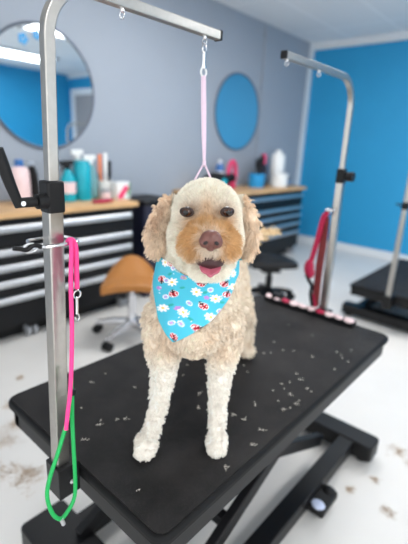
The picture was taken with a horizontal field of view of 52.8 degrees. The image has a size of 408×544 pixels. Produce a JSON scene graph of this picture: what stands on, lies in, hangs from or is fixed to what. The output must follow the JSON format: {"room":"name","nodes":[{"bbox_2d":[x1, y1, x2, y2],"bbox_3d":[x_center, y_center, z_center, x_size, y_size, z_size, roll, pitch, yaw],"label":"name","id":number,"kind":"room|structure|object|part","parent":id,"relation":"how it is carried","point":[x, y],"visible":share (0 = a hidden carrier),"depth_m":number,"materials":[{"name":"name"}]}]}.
{"room":"dog grooming salon","nodes":[
{"label":"dog grooming salon","id":0,"kind":"room"},
{"bbox_2d":[0,0,310,200],"bbox_3d":[-1.116,-1.034,3.127,0.100,2.620,7.450,17,22,39],"label":"wall","id":1,"kind":"structure","parent":0,"point":[145,72],"depth_m":3.78,"materials":[{"name":"paint"}]},
{"bbox_2d":[0,21,93,148],"bbox_3d":[-1.131,-1.299,2.913,0.019,0.826,0.826,17,22,39],"label":"wall mirror","id":2,"kind":"object","parent":1,"relation":"attached to","point":[20,81],"visible":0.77,"depth_m":2.88,"materials":[{"name":"clear glass"}]},
{"bbox_2d":[214,72,258,150],"bbox_3d":[0.377,-1.763,4.552,0.019,0.806,0.806,17,22,39],"label":"wall mirror","id":3,"kind":"object","parent":1,"relation":"attached to","point":[236,109],"visible":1,"depth_m":4.53,"materials":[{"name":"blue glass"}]},
{"bbox_2d":[255,25,267,161],"bbox_3d":[0.664,-2.031,4.791,0.029,1.500,0.044,17,22,39],"label":"conduit","id":4,"kind":"object","parent":1,"relation":"attached to","point":[265,33],"visible":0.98,"depth_m":4.76,"materials":[{"name":"grey metal"}]},
{"bbox_2d":[295,43,314,185],"bbox_3d":[1.363,-1.729,5.751,0.020,2.620,0.100,17,22,39],"label":"trim","id":5,"kind":"structure","parent":1,"relation":"attached to","point":[312,51],"depth_m":5.62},
{"bbox_2d":[0,241,407,543],"bbox_3d":[0.926,1.007,1.458,6.170,0.100,8.150,17,22,39],"label":"floor","id":6,"kind":"structure","parent":0,"point":[375,403],"depth_m":1.88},
{"bbox_2d":[0,197,137,339],"bbox_3d":[-1.308,-0.014,2.785,0.486,0.857,1.945,17,22,39],"label":"tool chest","id":7,"kind":"object","parent":6,"relation":"on","point":[104,231],"visible":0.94,"depth_m":2.81,"materials":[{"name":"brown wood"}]},
{"bbox_2d":[11,159,30,197],"bbox_3d":[-1.223,-0.600,2.741,0.121,0.295,0.121,17,22,39],"label":"shampoo bottle","id":8,"kind":"object","parent":7,"relation":"on","point":[21,174],"visible":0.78,"depth_m":2.69,"materials":[{"name":"pink plastic"}]},
{"bbox_2d":[26,161,39,196],"bbox_3d":[-1.174,-0.625,2.855,0.100,0.280,0.100,17,22,39],"label":"bottle","id":9,"kind":"object","parent":7,"relation":"on","point":[34,182],"visible":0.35,"depth_m":2.83,"materials":[{"name":"black plastic"}]},
{"bbox_3d":[-1.184,-0.739,2.801,0.020,0.030,0.045,17,22,39],"label":"blade","id":10,"kind":"part","parent":9,"relation":"part of","materials":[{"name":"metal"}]},
{"bbox_3d":[-1.159,0.163,2.657,0.021,0.045,1.750,17,22,39],"label":"handle","id":11,"kind":"part","parent":7,"relation":"part of","materials":[{"name":"metal"}]},
{"bbox_3d":[-1.154,0.059,2.625,0.021,0.045,1.750,17,22,39],"label":"handle","id":12,"kind":"part","parent":7,"relation":"part of","materials":[{"name":"metal"}]},
{"bbox_3d":[-1.191,0.231,2.705,0.054,0.209,1.790,17,22,39],"label":"drawer","id":13,"kind":"part","parent":7,"relation":"part of","materials":[{"name":"metal"}]},
{"bbox_3d":[-1.184,0.076,2.657,0.054,0.103,1.790,17,22,39],"label":"drawer","id":14,"kind":"part","parent":7,"relation":"part of","materials":[{"name":"black metal"}]},
{"bbox_3d":[-1.179,-0.024,2.626,0.054,0.095,1.790,17,22,39],"label":"drawer","id":15,"kind":"part","parent":7,"relation":"part of","materials":[{"name":"metal"}]},
{"bbox_3d":[-1.149,-0.037,2.595,0.021,0.045,1.750,17,22,39],"label":"handle","id":16,"kind":"part","parent":7,"relation":"part of","materials":[{"name":"metal"}]},
{"bbox_3d":[-1.174,-0.119,2.596,0.054,0.092,1.790,17,22,39],"label":"drawer","id":17,"kind":"part","parent":7,"relation":"part of","materials":[{"name":"black metal"}]},
{"bbox_3d":[-1.145,-0.131,2.566,0.021,0.045,1.750,17,22,39],"label":"handle","id":18,"kind":"part","parent":7,"relation":"part of","materials":[{"name":"metal"}]},
{"bbox_3d":[-1.169,-0.234,2.561,0.054,0.138,1.790,17,22,39],"label":"drawer","id":19,"kind":"part","parent":7,"relation":"part of","materials":[{"name":"black metal"}]},
{"bbox_3d":[-1.138,-0.268,2.523,0.021,0.045,1.750,17,22,39],"label":"handle","id":20,"kind":"part","parent":7,"relation":"part of","materials":[{"name":"metal"}]},
{"bbox_2d":[59,160,75,201],"bbox_3d":[-0.986,-0.657,2.973,0.105,0.290,0.113,17,22,39],"label":"spray bottle","id":21,"kind":"object","parent":7,"relation":"on","point":[67,177],"visible":0.94,"depth_m":2.94,"materials":[{"name":"teal plastic"}]},
{"bbox_2d":[70,149,82,173],"bbox_3d":[-0.974,-0.757,3.175,0.100,0.362,0.101,17,22,39],"label":"spray bottle","id":22,"kind":"object","parent":7,"relation":"on","point":[76,153],"visible":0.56,"depth_m":3.12,"materials":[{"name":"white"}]},
{"bbox_2d":[73,160,91,200],"bbox_3d":[-0.908,-0.684,3.072,0.128,0.290,0.128,17,22,39],"label":"bottle","id":23,"kind":"object","parent":7,"relation":"on","point":[81,168],"visible":0.93,"depth_m":3.02,"materials":[{"name":"teal plastic"}]},
{"bbox_2d":[82,155,97,198],"bbox_3d":[-0.875,-0.734,3.174,0.100,0.327,0.100,1,17,-4],"label":"spray bottle","id":24,"kind":"object","parent":7,"relation":"on","point":[90,158],"visible":0.64,"depth_m":3.15,"materials":[{"name":"teal plastic"}]},
{"bbox_2d":[92,198,113,202],"bbox_3d":[-0.742,-0.523,3.026,0.080,0.026,0.200,14,21,33],"label":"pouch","id":25,"kind":"object","parent":7,"relation":"on","point":[108,199],"visible":1,"depth_m":2.99,"materials":[{"name":"red plastic"}]},
{"bbox_2d":[97,180,112,196],"bbox_3d":[-0.802,-0.671,3.317,0.132,0.130,0.132,17,22,39],"label":"cup","id":26,"kind":"object","parent":7,"relation":"on","point":[101,184],"visible":0.39,"depth_m":3.25,"materials":[{"name":"white plastic"}]},
{"bbox_2d":[98,154,101,180],"bbox_3d":[-0.822,-0.770,3.257,0.018,0.312,0.033,17,22,39],"label":"comb","id":27,"kind":"object","parent":26,"relation":"in","point":[99,155],"visible":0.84,"depth_m":3.23,"materials":[{"name":"orange plastic"}]},
{"bbox_2d":[103,153,106,180],"bbox_3d":[-0.781,-0.777,3.270,0.018,0.322,0.030,17,22,39],"label":"comb","id":28,"kind":"object","parent":26,"relation":"in","point":[104,154],"visible":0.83,"depth_m":3.24,"materials":[{"name":"white plastic"}]},
{"bbox_2d":[108,161,110,180],"bbox_3d":[-0.765,-0.763,3.327,0.018,0.264,0.036,17,22,39],"label":"brush","id":29,"kind":"object","parent":26,"relation":"in","point":[109,162],"visible":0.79,"depth_m":3.31,"materials":[{"name":"black plastic"}]},
{"bbox_2d":[100,188,110,198],"bbox_3d":[-0.758,-0.600,3.171,0.078,0.083,0.078,17,22,39],"label":"jar","id":30,"kind":"object","parent":7,"relation":"on","point":[105,192],"visible":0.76,"depth_m":3.14,"materials":[{"name":"grey plastic"}]},
{"bbox_3d":[-0.756,-0.628,3.163,0.078,0.023,0.078,17,22,39],"label":"lid","id":31,"kind":"part","parent":30,"relation":"part of","materials":[{"name":"grey plastic"}]},
{"bbox_2d":[110,181,130,199],"bbox_3d":[-0.662,-0.648,3.267,0.082,0.132,0.147,14,20,32],"label":"box","id":32,"kind":"object","parent":7,"relation":"on","point":[119,189],"visible":0.94,"depth_m":3.22,"materials":[{"name":"white plastic"}]},
{"bbox_2d":[92,255,153,351],"bbox_3d":[-0.490,0.183,2.807,0.559,0.543,0.534,0,17,-9],"label":"stool","id":33,"kind":"object","parent":6,"relation":"on","point":[131,274],"visible":0.83,"depth_m":2.74,"materials":[{"name":"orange leather"}]},
{"bbox_3d":[-0.634,0.341,2.863,0.245,0.073,0.048,6,17,9],"label":"leg","id":34,"kind":"part","parent":33,"relation":"part of","materials":[{"name":"silver metal"}]},
{"bbox_3d":[-0.563,0.389,2.722,0.048,0.073,0.245,12,19,26],"label":"leg","id":35,"kind":"part","parent":33,"relation":"part of","materials":[{"name":"silver metal"}]},
{"bbox_3d":[-0.480,0.018,2.737,0.393,0.185,0.340,0,17,-9],"label":"seat","id":36,"kind":"part","parent":33,"relation":"part of","materials":[{"name":"orange leather"}]},
{"bbox_3d":[-0.400,0.389,2.745,0.048,0.073,0.245,-13,23,-42],"label":"leg","id":37,"kind":"part","parent":33,"relation":"part of","materials":[{"name":"silver metal"}]},
{"bbox_2d":[128,194,163,296],"bbox_3d":[-0.513,-0.245,3.684,0.390,0.840,0.370,17,22,39],"label":"storage bin","id":38,"kind":"object","parent":6,"relation":"on","point":[141,212],"visible":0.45,"depth_m":3.45,"materials":[{"name":"black plastic"}]},
{"bbox_3d":[-0.494,-0.627,3.566,0.390,0.040,0.370,17,22,39],"label":"lid","id":39,"kind":"part","parent":38,"relation":"part of","materials":[{"name":"black plastic"}]},
{"bbox_2d":[8,291,387,543],"bbox_3d":[0.094,0.555,1.493,0.705,0.665,1.304,17,22,39],"label":"table","id":40,"kind":"object","parent":6,"relation":"on","point":[182,488],"depth_m":1.17,"materials":[{"name":"black rubber"}]},
{"bbox_3d":[-0.063,0.529,1.588,0.030,0.487,0.982,17,22,39],"label":"scissor leg","id":41,"kind":"part","parent":40,"relation":"part of","materials":[{"name":"black metal"}]},
{"bbox_3d":[-0.076,0.754,1.735,0.066,0.060,1.152,17,22,39],"label":"rail","id":42,"kind":"part","parent":40,"relation":"part of","materials":[{"name":"black metal"}]},
{"bbox_2d":[0,0,222,500],"bbox_3d":[-0.161,-0.028,0.886,0.057,0.980,0.533,17,22,39],"label":"post","id":43,"kind":"object","parent":40,"relation":"attached to","point":[51,198],"visible":0.99,"depth_m":0.75,"materials":[{"name":"metal"}]},
{"bbox_3d":[-0.312,-0.149,0.655,0.020,0.096,0.045,17,22,39],"label":"clamp lever","id":44,"kind":"part","parent":43,"relation":"part of","materials":[{"name":"black plastic"}]},
{"bbox_3d":[-0.288,-0.118,0.695,0.026,0.026,0.048,17,22,39],"label":"clamp knob","id":45,"kind":"part","parent":43,"relation":"part of","materials":[{"name":"black plastic"}]},
{"bbox_2d":[12,235,79,253],"bbox_3d":[-0.286,-0.052,0.726,0.072,0.019,0.127,17,22,39],"label":"hook","id":46,"kind":"object","parent":43,"relation":"attached to","point":[32,245],"visible":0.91,"depth_m":0.69,"materials":[{"name":"silver metal"}]},
{"bbox_2d":[64,237,81,430],"bbox_3d":[-0.246,0.119,0.767,0.028,0.368,0.073,3,17,0],"label":"leash","id":47,"kind":"object","parent":46,"relation":"hanging from","point":[73,246],"visible":1,"depth_m":0.76,"materials":[{"name":"pink fabric"}]},
{"bbox_2d":[45,388,76,525],"bbox_3d":[-0.267,0.355,0.792,0.030,0.287,0.099,8,18,17],"label":"loop","id":48,"kind":"object","parent":47,"relation":"attached to","point":[53,514],"visible":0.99,"depth_m":0.80,"materials":[{"name":"green fabric"}]},
{"bbox_3d":[-0.289,0.167,0.809,0.028,0.626,0.049,17,22,39],"label":"post","id":49,"kind":"part","parent":43,"relation":"part of","materials":[{"name":"metal"}]},
{"bbox_2d":[193,43,210,180],"bbox_3d":[0.004,-0.294,0.884,0.128,0.390,0.190,2,17,-1],"label":"grooming noose","id":50,"kind":"object","parent":43,"relation":"hanging from","point":[203,66],"visible":0.69,"depth_m":0.90,"materials":[{"name":"pink fabric"}]},
{"bbox_2d":[133,177,281,461],"bbox_3d":[0.018,0.059,1.068,0.261,0.615,0.806,6,18,12],"label":"dog","id":51,"kind":"object","parent":40,"relation":"on","point":[202,238],"visible":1,"depth_m":0.81},
{"bbox_2d":[80,324,346,490],"bbox_3d":[0.062,0.312,1.288,0.534,0.004,0.985,17,22,39],"label":"hair clippings","id":52,"kind":"object","parent":40,"relation":"on","point":[288,324],"visible":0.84,"depth_m":1.13,"materials":[{"name":"beige"}]},
{"bbox_3d":[0.218,0.615,1.354,0.030,0.487,0.982,17,22,39],"label":"scissor leg","id":53,"kind":"part","parent":40,"relation":"part of","materials":[{"name":"black metal"}]},
{"bbox_3d":[0.277,0.862,1.440,0.066,0.060,1.152,17,22,39],"label":"rail","id":54,"kind":"part","parent":40,"relation":"part of","materials":[{"name":"black metal"}]},
{"bbox_3d":[0.191,0.607,1.376,0.030,0.487,0.982,17,22,39],"label":"scissor leg","id":55,"kind":"part","parent":40,"relation":"part of","materials":[{"name":"black metal"}]},
{"bbox_3d":[0.451,0.153,1.796,0.423,0.045,0.050,17,22,39],"label":"patterned strip","id":56,"kind":"part","parent":40,"relation":"part of","materials":[{"name":"pink plastic"}]},
{"bbox_2d":[280,50,355,311],"bbox_3d":[0.391,-0.187,1.503,0.080,1.024,0.550,17,22,39],"label":"post","id":57,"kind":"object","parent":40,"relation":"attached to","point":[342,175],"visible":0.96,"depth_m":1.61,"materials":[{"name":"metal"}]},
{"bbox_2d":[304,209,335,306],"bbox_3d":[0.478,-0.053,1.743,0.099,0.432,0.045,17,22,39],"label":"leash","id":58,"kind":"object","parent":57,"relation":"hanging from","point":[309,265],"visible":0.99,"depth_m":1.75,"materials":[{"name":"red fabric"}]},
{"bbox_2d":[313,208,331,305],"bbox_3d":[0.493,-0.056,1.734,0.042,0.428,0.018,17,22,39],"label":"leash","id":59,"kind":"object","parent":57,"relation":"hanging from","point":[323,241],"visible":0.88,"depth_m":1.74,"materials":[{"name":"fabric"}]},
{"bbox_3d":[0.534,-0.072,1.733,0.028,0.640,0.038,17,22,39],"label":"post","id":60,"kind":"part","parent":57,"relation":"part of","materials":[{"name":"metal"}]},
{"bbox_3d":[0.572,-0.373,1.611,0.030,0.036,0.036,17,22,39],"label":"clamp knob","id":61,"kind":"part","parent":57,"relation":"part of","materials":[{"name":"black plastic"}]},
{"bbox_2d":[0,375,407,519],"bbox_3d":[-0.129,0.798,1.785,2.089,0.004,0.741,7,18,12],"label":"hair clippings","id":62,"kind":"object","parent":6,"relation":"on","point":[20,376],"depth_m":1.67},
{"bbox_2d":[172,183,305,263],"bbox_3d":[0.483,-0.535,4.744,0.486,0.857,1.915,17,22,39],"label":"tool chest","id":63,"kind":"object","parent":6,"relation":"on","point":[280,208],"visible":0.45,"depth_m":4.83,"materials":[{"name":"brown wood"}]},
{"bbox_2d":[203,172,235,184],"bbox_3d":[0.162,-0.928,4.207,0.255,0.180,0.445,17,22,39],"label":"hair dryer","id":64,"kind":"object","parent":63,"relation":"on","point":[228,178],"visible":0.52,"depth_m":4.11,"materials":[{"name":"black plastic"}]},
{"bbox_2d":[215,160,223,173],"bbox_3d":[0.166,-1.048,4.403,0.091,0.295,0.091,17,22,39],"label":"shampoo bottle","id":65,"kind":"object","parent":63,"relation":"on","point":[219,168],"visible":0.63,"depth_m":4.35,"materials":[{"name":"blue plastic"}]},
{"bbox_2d":[226,159,237,188],"bbox_3d":[0.303,-1.066,4.466,0.155,0.304,0.100,-5,19,-22],"label":"brush","id":66,"kind":"object","parent":63,"relation":"on","point":[231,162],"visible":0.7,"depth_m":4.45,"materials":[{"name":"pink plastic"}]},
{"bbox_2d":[248,173,264,187],"bbox_3d":[0.603,-1.054,4.734,0.190,0.150,0.190,17,22,39],"label":"jar","id":67,"kind":"object","parent":63,"relation":"on","point":[255,180],"visible":0.98,"depth_m":4.66,"materials":[{"name":"blue plastic"}]},
{"bbox_2d":[255,158,259,173],"bbox_3d":[0.608,-1.152,4.703,0.050,0.296,0.070,17,22,39],"label":"brush","id":68,"kind":"object","parent":67,"relation":"in","point":[257,163],"visible":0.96,"depth_m":4.66,"materials":[{"name":"black plastic"}]},
{"bbox_2d":[259,154,263,173],"bbox_3d":[0.654,-1.184,4.747,0.050,0.339,0.088,17,22,39],"label":"brush","id":69,"kind":"object","parent":67,"relation":"in","point":[262,155],"visible":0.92,"depth_m":4.71,"materials":[{"name":"black plastic"}]},
{"bbox_2d":[258,154,266,185],"bbox_3d":[0.696,-1.211,4.883,0.100,0.370,0.100,17,22,39],"label":"shampoo bottle","id":70,"kind":"object","parent":63,"relation":"on","point":[264,168],"visible":0.45,"depth_m":4.84,"materials":[{"name":"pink plastic"}]},
{"bbox_3d":[0.623,-0.756,4.519,0.054,0.138,1.760,17,22,39],"label":"drawer","id":71,"kind":"part","parent":63,"relation":"part of","materials":[{"name":"metal"}]},
{"bbox_3d":[0.654,-0.789,4.482,0.021,0.045,1.720,17,22,39],"label":"handle","id":72,"kind":"part","parent":63,"relation":"part of","materials":[{"name":"metal"}]},
{"bbox_2d":[269,150,285,184],"bbox_3d":[0.899,-1.276,5.039,0.170,0.420,0.170,17,22,39],"label":"shampoo bottle","id":73,"kind":"object","parent":63,"relation":"on","point":[278,158],"visible":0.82,"depth_m":4.96,"materials":[{"name":"white plastic"}]},
{"bbox_3d":[0.600,-0.291,4.663,0.054,0.209,1.760,17,22,39],"label":"drawer","id":74,"kind":"part","parent":63,"relation":"part of","materials":[{"name":"black metal"}]},
{"bbox_3d":[0.633,-0.358,4.616,0.021,0.045,1.720,17,22,39],"label":"handle","id":75,"kind":"part","parent":63,"relation":"part of","materials":[{"name":"metal"}]},
{"bbox_3d":[0.617,-0.640,4.555,0.054,0.092,1.760,17,22,39],"label":"drawer","id":76,"kind":"part","parent":63,"relation":"part of","materials":[{"name":"metal"}]},
{"bbox_2d":[270,173,288,187],"bbox_3d":[0.892,-1.089,4.875,0.208,0.160,0.208,17,22,39],"label":"tub","id":77,"kind":"object","parent":63,"relation":"on","point":[279,180],"visible":0.99,"depth_m":4.80,"materials":[{"name":"plastic"}]},
{"bbox_3d":[0.638,-0.462,4.583,0.021,0.045,1.720,17,22,39],"label":"handle","id":78,"kind":"part","parent":63,"relation":"part of","materials":[{"name":"metal"}]},
{"bbox_3d":[0.613,-0.545,4.584,0.054,0.095,1.760,17,22,39],"label":"drawer","id":79,"kind":"part","parent":63,"relation":"part of","materials":[{"name":"metal"}]},
{"bbox_3d":[0.647,-0.652,4.524,0.021,0.045,1.720,17,22,39],"label":"handle","id":80,"kind":"part","parent":63,"relation":"part of","materials":[{"name":"metal"}]},
{"bbox_3d":[0.608,-0.445,4.615,0.054,0.103,1.760,17,22,39],"label":"drawer","id":81,"kind":"part","parent":63,"relation":"part of","materials":[{"name":"metal"}]},
{"bbox_3d":[0.642,-0.558,4.553,0.021,0.045,1.720,17,22,39],"label":"handle","id":82,"kind":"part","parent":63,"relation":"part of","materials":[{"name":"metal"}]},
{"bbox_2d":[249,253,297,300],"bbox_3d":[0.557,0.062,3.570,0.559,0.420,0.534,0,17,-9],"label":"stool","id":83,"kind":"object","parent":6,"relation":"on","point":[269,263],"visible":0.7,"depth_m":3.46,"materials":[{"name":"black plastic"}]},
{"bbox_3d":[0.416,0.161,3.608,0.245,0.073,0.048,6,17,9],"label":"leg","id":84,"kind":"part","parent":83,"relation":"part of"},
{"bbox_3d":[0.487,0.208,3.467,0.048,0.073,0.245,12,19,26],"label":"leg","id":85,"kind":"part","parent":83,"relation":"part of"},
{"bbox_3d":[0.563,-0.019,3.526,0.160,0.020,0.120,0,17,-9],"label":"seat plate","id":86,"kind":"part","parent":83,"relation":"part of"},
{"bbox_3d":[0.567,-0.100,3.501,0.393,0.070,0.340,0,17,-9],"label":"seat","id":87,"kind":"part","parent":83,"relation":"part of","materials":[{"name":"black leather"}]},
{"bbox_3d":[0.651,0.209,3.491,0.048,0.073,0.245,-13,23,-42],"label":"leg","id":88,"kind":"part","parent":83,"relation":"part of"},
{"bbox_3d":[0.681,0.162,3.646,0.245,0.073,0.048,-6,19,-25],"label":"leg","id":89,"kind":"part","parent":83,"relation":"part of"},
{"bbox_2d":[341,258,407,330],"bbox_3d":[1.757,0.184,3.566,0.690,0.300,1.220,17,22,39],"label":"table","id":90,"kind":"object","parent":6,"relation":"on","point":[372,287],"visible":0.83,"depth_m":3.26,"materials":[{"name":"black rubber"}]},
{"bbox_3d":[1.604,0.209,3.752,0.066,0.060,1.038,17,22,39],"label":"rail","id":91,"kind":"part","parent":90,"relation":"part of","materials":[{"name":"black metal"}]},
{"bbox_3d":[1.634,0.130,3.678,0.030,0.174,0.965,17,22,39],"label":"scissor leg","id":92,"kind":"part","parent":90,"relation":"part of","materials":[{"name":"black metal"}]},
{"bbox_2d":[381,179,407,310],"bbox_3d":[1.535,-0.395,3.045,0.079,1.292,0.614,17,22,39],"label":"post","id":93,"kind":"object","parent":90,"relation":"attached to","point":[388,298],"visible":1,"depth_m":2.92,"materials":[{"name":"metal"}]},
{"bbox_2d":[215,0,407,43],"bbox_3d":[1.250,-1.646,0.870,6.170,0.100,7.550,17,22,39],"label":"ceiling","id":94,"kind":"structure","parent":0,"point":[312,21],"depth_m":4.24,"materials":[{"name":"paint"}]},
{"bbox_2d":[298,40,407,255],"bbox_3d":[3.654,-1.066,3.970,6.170,2.620,0.100,17,22,39],"label":"wall","id":95,"kind":"structure","parent":0,"point":[377,154],"depth_m":5.26,"materials":[{"name":"paint"}]},
{"bbox_2d":[297,234,407,259],"bbox_3d":[3.042,-0.006,4.733,4.550,0.090,0.015,17,22,39],"label":"baseboard","id":96,"kind":"structure","parent":95,"relation":"attached to","point":[358,249],"depth_m":5.51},
{"bbox_2d":[314,32,407,50],"bbox_3d":[3.677,-2.266,3.540,5.950,0.075,0.030,17,22,39],"label":"crown molding","id":97,"kind":"structure","parent":95,"relation":"attached to","point":[397,36],"depth_m":4.99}
]}

